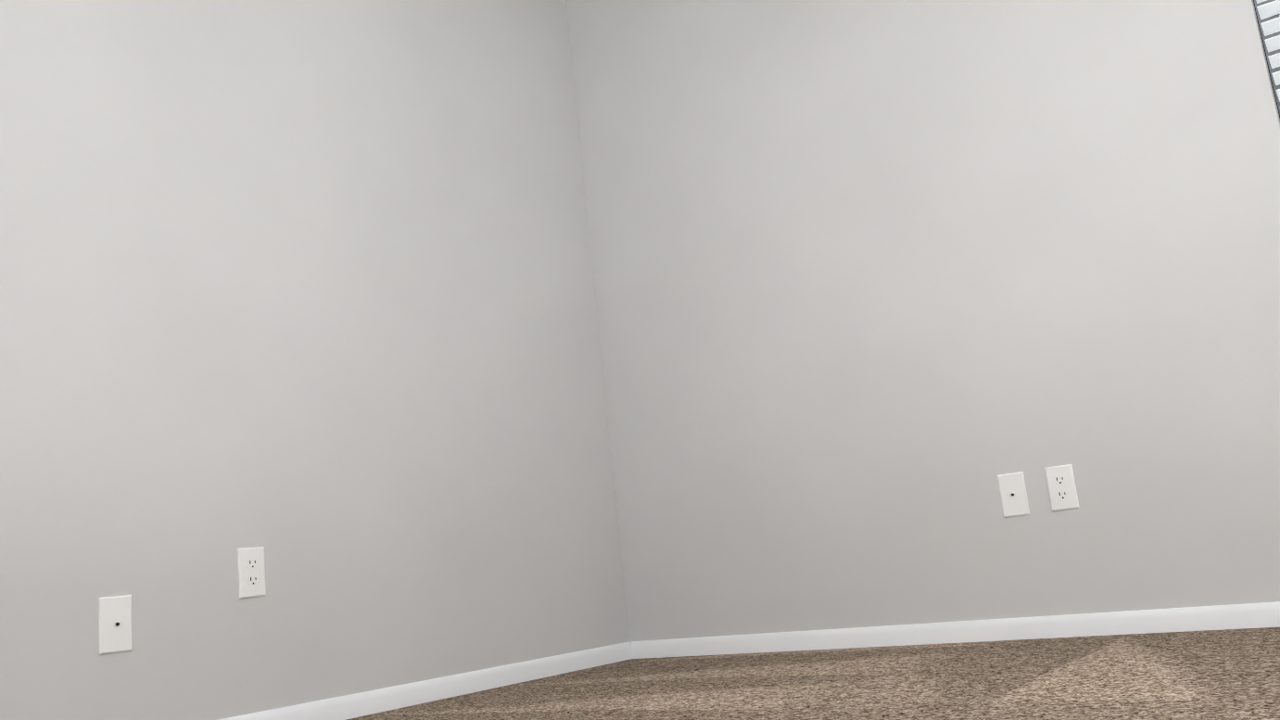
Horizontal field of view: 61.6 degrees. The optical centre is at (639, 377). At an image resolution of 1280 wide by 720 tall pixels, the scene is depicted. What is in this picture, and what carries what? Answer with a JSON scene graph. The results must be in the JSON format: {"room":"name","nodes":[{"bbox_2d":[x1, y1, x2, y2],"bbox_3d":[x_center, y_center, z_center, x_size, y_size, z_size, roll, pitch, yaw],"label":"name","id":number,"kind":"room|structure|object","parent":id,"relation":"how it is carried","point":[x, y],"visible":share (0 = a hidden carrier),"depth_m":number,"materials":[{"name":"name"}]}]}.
{"room":"empty carpeted room","nodes":[
{"label":"empty carpeted room","id":0,"kind":"room"},
{"bbox_2d":[0,0,629,719],"bbox_3d":[-1.322,-0.399,2.336,0.140,2.440,4.030,-13,-13,35],"label":"wall","id":1,"kind":"structure","parent":0,"point":[302,291],"depth_m":2.72,"materials":[{"name":"paint"}]},
{"bbox_2d":[98,595,132,655],"bbox_3d":[-1.087,0.512,2.230,0.012,0.115,0.070,-13,-13,35],"label":"wall plate","id":2,"kind":"object","parent":1,"relation":"attached to","point":[115,625],"visible":1,"depth_m":2.23,"materials":[{"name":"white plastic"}]},
{"bbox_2d":[237,546,266,598],"bbox_3d":[-0.906,0.455,2.508,0.007,0.115,0.070,-13,-13,35],"label":"electrical outlet","id":3,"kind":"object","parent":1,"relation":"attached to","point":[251,571],"visible":1,"depth_m":2.50,"materials":[{"name":"white plastic"}]},
{"bbox_2d":[217,641,632,719],"bbox_3d":[-1.137,0.753,2.080,0.012,0.056,3.750,-13,-13,35],"label":"baseboard","id":4,"kind":"structure","parent":1,"relation":"attached to","point":[345,707],"depth_m":2.89,"materials":[{"name":"white wood"}]},
{"bbox_2d":[346,626,1279,719],"bbox_3d":[0.197,0.516,1.120,3.610,0.100,4.030,-13,-13,35],"label":"floor","id":5,"kind":"structure","parent":0,"point":[1222,675],"depth_m":2.23,"materials":[{"name":"carpet"}]},
{"bbox_2d":[565,0,1279,642],"bbox_3d":[1.216,-0.564,2.907,3.330,2.440,0.140,-13,-13,35],"label":"wall","id":6,"kind":"structure","parent":0,"point":[888,293],"depth_m":3.07,"materials":[{"name":"paint"}]},
{"bbox_2d":[631,601,1279,659],"bbox_3d":[1.295,0.596,2.633,3.304,0.056,0.012,-13,-13,35],"label":"baseboard","id":7,"kind":"structure","parent":6,"relation":"attached to","point":[1238,616],"depth_m":2.89,"materials":[{"name":"white wood"}]},
{"bbox_2d":[997,471,1030,518],"bbox_3d":[1.000,0.314,2.880,0.070,0.115,0.012,-13,-13,35],"label":"wall plate","id":8,"kind":"object","parent":6,"relation":"attached to","point":[1013,495],"visible":1,"depth_m":2.88,"materials":[{"name":"white plastic"}]},
{"bbox_2d":[1044,464,1079,511],"bbox_3d":[1.103,0.289,2.810,0.070,0.115,0.007,-13,-13,35],"label":"electrical outlet","id":9,"kind":"object","parent":6,"relation":"attached to","point":[1061,487],"visible":1,"depth_m":2.81,"materials":[{"name":"white plastic"}]},
{"bbox_2d":[1253,0,1279,118],"bbox_3d":[1.931,-0.647,2.341,1.030,1.877,0.185,-13,-13,35],"label":"window blind","id":10,"kind":"structure","parent":6,"relation":"in","point":[1267,14],"depth_m":2.66,"materials":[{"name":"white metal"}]}
]}

